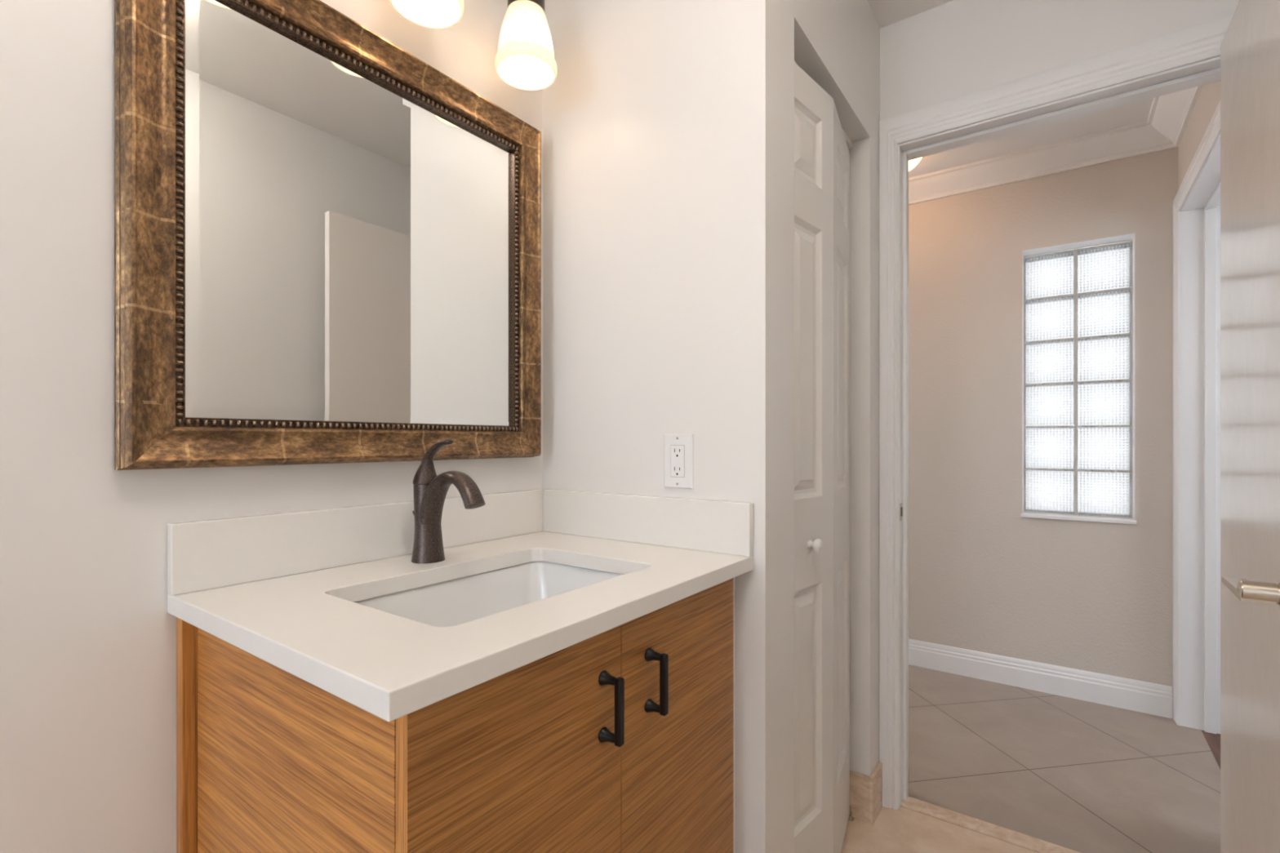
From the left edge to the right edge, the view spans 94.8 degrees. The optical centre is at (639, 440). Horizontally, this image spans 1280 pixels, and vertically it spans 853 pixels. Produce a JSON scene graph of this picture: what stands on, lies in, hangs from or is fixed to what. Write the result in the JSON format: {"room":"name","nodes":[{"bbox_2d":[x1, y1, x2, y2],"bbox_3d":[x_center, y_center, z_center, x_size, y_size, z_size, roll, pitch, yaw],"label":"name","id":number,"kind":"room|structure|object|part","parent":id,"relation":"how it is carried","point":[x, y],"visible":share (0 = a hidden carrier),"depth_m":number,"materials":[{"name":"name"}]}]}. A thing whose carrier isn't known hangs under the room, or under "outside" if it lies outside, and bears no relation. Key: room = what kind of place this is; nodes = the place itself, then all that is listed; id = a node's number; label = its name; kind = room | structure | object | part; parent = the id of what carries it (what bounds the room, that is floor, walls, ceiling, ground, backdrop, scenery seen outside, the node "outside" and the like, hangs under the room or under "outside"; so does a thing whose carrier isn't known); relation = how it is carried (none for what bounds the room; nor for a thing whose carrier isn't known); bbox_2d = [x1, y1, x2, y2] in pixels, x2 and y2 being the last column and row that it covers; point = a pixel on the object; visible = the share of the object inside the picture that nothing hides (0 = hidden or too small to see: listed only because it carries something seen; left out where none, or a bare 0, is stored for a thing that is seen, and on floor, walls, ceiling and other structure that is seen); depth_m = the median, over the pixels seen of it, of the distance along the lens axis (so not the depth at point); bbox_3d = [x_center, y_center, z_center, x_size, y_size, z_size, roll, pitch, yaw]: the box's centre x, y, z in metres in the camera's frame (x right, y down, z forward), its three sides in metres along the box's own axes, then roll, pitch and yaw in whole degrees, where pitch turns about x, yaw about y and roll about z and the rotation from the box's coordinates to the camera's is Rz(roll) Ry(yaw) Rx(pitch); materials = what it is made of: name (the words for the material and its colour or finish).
{"room":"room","nodes":[
{"label":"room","id":0,"kind":"room"},
{"bbox_2d":[0,0,542,852],"bbox_3d":[-1.364,-0.079,0.014,0.100,2.440,3.700,0,0,36],"label":"wall","id":1,"kind":"structure","parent":0,"point":[88,633],"depth_m":0.79,"materials":[{"name":"white paint"}]},
{"bbox_2d":[114,0,541,470],"bbox_3d":[-0.481,-0.357,1.121,0.045,0.796,0.787,0,0,36],"label":"wall mirror","id":2,"kind":"object","parent":1,"relation":"attached to","point":[327,242],"visible":1,"depth_m":1.01,"materials":[{"name":"brown mirror"}]},
{"bbox_3d":[-0.691,-0.357,0.826,0.042,0.796,0.062,0,0,36],"label":"frame","id":3,"kind":"part","parent":2,"relation":"part of","materials":[{"name":"brown wood"}]},
{"bbox_3d":[-0.480,0.010,1.120,0.042,0.062,0.787,0,0,36],"label":"frame","id":4,"kind":"part","parent":2,"relation":"part of","materials":[{"name":"brown wood"}]},
{"bbox_2d":[185,0,511,426],"bbox_3d":[-0.490,-0.357,1.128,0.006,0.655,0.646,0,0,36],"label":"mirror glass","id":5,"kind":"object","parent":2,"relation":"on","point":[348,228],"depth_m":1.04,"materials":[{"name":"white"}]},
{"bbox_3d":[-0.480,-0.724,1.120,0.042,0.062,0.787,0,0,36],"label":"frame","id":6,"kind":"part","parent":2,"relation":"part of","materials":[{"name":"brown wood"}]},
{"bbox_3d":[-0.268,-0.357,1.415,0.042,0.796,0.062,0,0,36],"label":"frame","id":7,"kind":"part","parent":2,"relation":"part of","materials":[{"name":"brown wood"}]},
{"bbox_2d":[167,488,545,595],"bbox_3d":[-0.462,0.173,1.170,0.020,0.103,0.769,0,0,36],"label":"backsplash","id":8,"kind":"structure","parent":1,"relation":"attached to","point":[211,553],"depth_m":1.02,"materials":[{"name":"white stone"}]},
{"bbox_2d":[389,0,463,29],"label":"vanity light","id":9,"kind":"object","parent":1,"relation":"attached to","point":[429,14],"depth_m":1.13,"materials":[{"name":"white glass"}]},
{"bbox_3d":[-0.391,-0.875,1.077,0.132,0.158,0.132,0,0,36],"label":"lamp shade","id":10,"kind":"part","parent":9,"relation":"part of","materials":[{"name":"white glass"}]},
{"bbox_2d":[494,0,556,90],"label":"vanity light","id":11,"kind":"object","parent":1,"relation":"attached to","point":[524,60],"depth_m":1.24,"materials":[{"name":"white glass"}]},
{"bbox_3d":[-0.247,-0.875,1.278,0.132,0.158,0.132,0,0,36],"label":"lamp shade","id":12,"kind":"part","parent":11,"relation":"part of","materials":[{"name":"white glass"}]},
{"bbox_3d":[-0.247,-0.852,1.278,0.054,0.075,0.054,0,0,36],"label":"bulb","id":13,"kind":"part","parent":11,"relation":"part of","materials":[{"name":"white glass"}]},
{"bbox_2d":[542,0,794,852],"bbox_3d":[0.002,-0.079,1.404,0.701,2.440,0.151,0,0,36],"label":"wall","id":14,"kind":"structure","parent":0,"point":[668,125],"depth_m":1.25,"materials":[{"name":"white paint"}]},
{"bbox_2d":[542,488,753,556],"bbox_3d":[-0.009,0.173,1.306,0.557,0.103,0.020,0,0,36],"label":"backsplash","id":15,"kind":"structure","parent":14,"relation":"attached to","point":[721,526],"depth_m":1.27,"materials":[{"name":"white stone"}]},
{"bbox_2d":[664,433,693,488],"bbox_3d":[0.081,0.044,1.250,0.071,0.116,0.007,0,0,36],"label":"wall outlet","id":16,"kind":"object","parent":14,"relation":"attached to","point":[678,448],"visible":1,"depth_m":1.25,"materials":[{"name":"white plastic"}]},
{"bbox_2d":[670,444,684,477],"bbox_3d":[0.079,0.044,1.248,0.035,0.069,0.001,0,0,36],"label":"receptacle","id":17,"kind":"object","parent":16,"relation":"attached to","point":[677,451],"depth_m":1.25,"materials":[{"name":"white plastic"}]},
{"bbox_2d":[794,0,879,776],"bbox_3d":[0.241,-0.079,1.738,0.701,2.440,0.794,0,0,36],"label":"wall","id":18,"kind":"structure","parent":0,"point":[837,42],"depth_m":1.77,"materials":[{"name":"white paint"}]},
{"bbox_2d":[794,61,851,149],"bbox_3d":[0.459,-0.898,1.547,0.018,0.018,0.610,0,0,36],"label":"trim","id":19,"kind":"structure","parent":18,"relation":"attached to","point":[848,141],"depth_m":1.76,"materials":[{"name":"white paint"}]},
{"bbox_2d":[794,62,854,852],"bbox_3d":[0.479,0.139,1.536,0.087,2.003,0.608,0,0,33],"label":"door","id":20,"kind":"structure","parent":18,"relation":"in","point":[823,811],"depth_m":1.44,"materials":[{"name":"white paint"}]},
{"bbox_3d":[0.384,0.130,1.397,0.030,1.986,0.272,0,0,43],"label":"panel","id":21,"kind":"part","parent":20,"relation":"part of","materials":[{"name":"white paint"}]},
{"bbox_3d":[0.411,0.246,1.382,0.033,0.032,0.031,0,0,36],"label":"knob","id":22,"kind":"part","parent":20,"relation":"part of","materials":[{"name":"white paint"}]},
{"bbox_3d":[0.547,0.130,1.637,0.030,1.986,0.318,0,0,27],"label":"panel","id":23,"kind":"part","parent":20,"relation":"part of","materials":[{"name":"white paint"}]},
{"bbox_2d":[849,761,882,824],"bbox_3d":[0.687,1.073,1.816,0.089,0.136,0.111,0,0,36],"label":"baseboard","id":24,"kind":"structure","parent":18,"relation":"attached to","point":[865,791],"depth_m":1.77,"materials":[{"name":"stone"}]},
{"bbox_2d":[900,795,1080,852],"bbox_3d":[1.137,1.156,1.641,0.753,0.049,0.060,0,0,36],"label":"threshold","id":25,"kind":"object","parent":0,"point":[1039,846],"depth_m":1.72,"materials":[{"name":"stone"}]},
{"bbox_2d":[867,0,1153,177],"bbox_3d":[0.060,-1.349,0.457,5.300,0.100,6.080,0,0,36],"label":"ceiling","id":26,"kind":"structure","parent":0,"point":[1137,112],"depth_m":2.46,"materials":[{"name":"white paint"}]},
{"bbox_2d":[908,157,921,171],"bbox_3d":[1.111,-1.246,2.644,0.300,0.106,0.300,0,0,36],"label":"ceiling light","id":27,"kind":"object","parent":26,"relation":"attached to","point":[912,163],"visible":0.06,"depth_m":2.59,"materials":[{"name":"white fabric"}]},
{"bbox_2d":[840,664,1220,852],"bbox_3d":[0.031,1.166,0.416,5.100,0.050,5.780,0,0,36],"label":"floor","id":28,"kind":"structure","parent":0,"point":[1082,776],"depth_m":2.00,"materials":[{"name":"beige tile"}]},
{"bbox_2d":[176,577,734,852],"bbox_3d":[-0.226,0.697,1.007,0.594,0.888,0.758,0,0,36],"label":"vanity cabinet","id":29,"kind":"object","parent":28,"relation":"on","point":[620,739],"visible":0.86,"depth_m":0.76,"materials":[{"name":"brown wood"}]},
{"bbox_3d":[-0.442,0.647,0.730,0.512,0.788,0.018,0,0,36],"label":"panel","id":30,"kind":"part","parent":29,"relation":"part of","materials":[{"name":"brown wood"}]},
{"bbox_2d":[167,488,753,721],"bbox_3d":[-0.235,0.187,1.008,0.577,0.131,0.769,0,0,36],"label":"countertop","id":31,"kind":"structure","parent":29,"relation":"on","point":[282,589],"depth_m":0.92,"materials":[{"name":"white stone"}]},
{"bbox_2d":[411,439,485,563],"bbox_3d":[-0.355,0.111,1.075,0.190,0.228,0.060,0,0,36],"label":"bathroom faucet","id":32,"kind":"object","parent":31,"relation":"on","point":[430,490],"visible":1,"depth_m":1.08,"materials":[{"name":"brown metal"}]},
{"bbox_3d":[-0.383,0.039,1.095,0.097,0.084,0.046,0,0,36],"label":"lever","id":33,"kind":"part","parent":32,"relation":"part of","materials":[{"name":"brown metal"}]},
{"bbox_3d":[-0.346,0.126,1.068,0.166,0.142,0.043,0,0,36],"label":"spout","id":34,"kind":"part","parent":32,"relation":"part of","materials":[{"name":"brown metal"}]},
{"bbox_2d":[354,560,622,626],"bbox_3d":[-0.225,0.331,0.972,0.356,0.155,0.504,0,0,36],"label":"sink basin","id":35,"kind":"object","parent":31,"relation":"in","point":[460,601],"visible":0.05,"depth_m":1.13,"materials":[{"name":"white ceramic"}]},
{"bbox_3d":[-0.133,0.646,0.703,0.020,0.781,0.335,0,0,36],"label":"cabinet door","id":36,"kind":"part","parent":29,"relation":"part of","materials":[{"name":"brown wood"}]},
{"bbox_3d":[-0.037,0.361,0.790,0.034,0.097,0.020,0,0,36],"label":"handle","id":37,"kind":"part","parent":29,"relation":"part of","materials":[{"name":"black metal"}]},
{"bbox_3d":[0.026,0.361,0.877,0.034,0.097,0.020,0,0,36],"label":"handle","id":38,"kind":"part","parent":29,"relation":"part of","materials":[{"name":"black metal"}]},
{"bbox_3d":[0.068,0.646,0.982,0.020,0.781,0.350,0,0,36],"label":"cabinet door","id":39,"kind":"part","parent":29,"relation":"part of","materials":[{"name":"brown wood"}]},
{"bbox_2d":[908,146,1178,717],"bbox_3d":[0.983,-0.079,3.413,3.156,2.440,0.200,0,0,36],"label":"wall","id":40,"kind":"structure","parent":0,"point":[1095,597],"depth_m":2.74,"materials":[{"name":"beige paint"}]},
{"bbox_2d":[908,639,1172,718],"bbox_3d":[0.913,1.077,3.332,3.136,0.127,0.014,0,0,36],"label":"baseboard","id":41,"kind":"structure","parent":40,"relation":"attached to","point":[1145,697],"depth_m":2.66,"materials":[{"name":"white paint"}]},
{"bbox_2d":[908,85,1202,204],"bbox_3d":[0.581,-1.251,2.852,3.156,0.094,1.180,0,0,36],"label":"trim","id":42,"kind":"structure","parent":40,"relation":"attached to","point":[1170,114],"depth_m":2.57,"materials":[{"name":"white paint"}]},
{"bbox_2d":[1021,233,1136,524],"bbox_3d":[1.976,-0.262,2.668,0.409,1.233,0.174,0,0,36],"label":"window","id":43,"kind":"structure","parent":40,"relation":"in","point":[1078,305],"depth_m":2.66,"materials":[{"name":"white glass"}]},
{"bbox_3d":[1.953,0.346,2.635,0.409,0.015,0.094,0,0,36],"label":"sill","id":44,"kind":"part","parent":43,"relation":"part of","materials":[{"name":"white paint"}]},
{"bbox_2d":[880,0,1239,120],"bbox_3d":[0.256,-0.079,2.287,3.285,2.440,0.115,0,0,36],"label":"wall","id":45,"kind":"structure","parent":0,"point":[953,49],"depth_m":1.66,"materials":[{"name":"white paint"}]},
{"bbox_2d":[879,13,1233,809],"bbox_3d":[1.144,0.069,1.641,0.878,2.143,0.136,0,0,36],"label":"trim","id":46,"kind":"structure","parent":45,"relation":"attached to","point":[1188,58],"depth_m":1.82,"materials":[{"name":"white paint"}]},
{"bbox_3d":[0.815,0.222,1.837,0.003,0.052,0.034,0,0,36],"label":"strike plate","id":47,"kind":"part","parent":46,"relation":"part of","materials":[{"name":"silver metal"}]},
{"bbox_2d":[1220,0,1279,852],"bbox_3d":[1.146,0.099,1.109,0.135,2.059,0.735,0,0,36],"label":"door","id":48,"kind":"structure","parent":45,"relation":"in","point":[1250,48],"depth_m":1.18,"materials":[{"name":"white paint"}]},
{"bbox_3d":[0.970,0.229,0.914,0.078,0.033,0.116,0,0,36],"label":"lever handle","id":49,"kind":"part","parent":48,"relation":"part of","materials":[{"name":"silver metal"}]},
{"bbox_2d":[1178,80,1220,187],"bbox_3d":[1.971,-0.079,1.979,0.120,2.440,1.380,0,0,36],"label":"wall","id":50,"kind":"structure","parent":0,"point":[1208,100],"depth_m":2.06,"materials":[{"name":"beige paint"}]},
{"bbox_2d":[1173,100,1220,733],"bbox_3d":[1.958,0.077,1.975,0.140,2.128,0.996,0,0,36],"label":"trim","id":51,"kind":"structure","parent":50,"relation":"attached to","point":[1197,201],"depth_m":2.32,"materials":[{"name":"white paint"}]}
]}

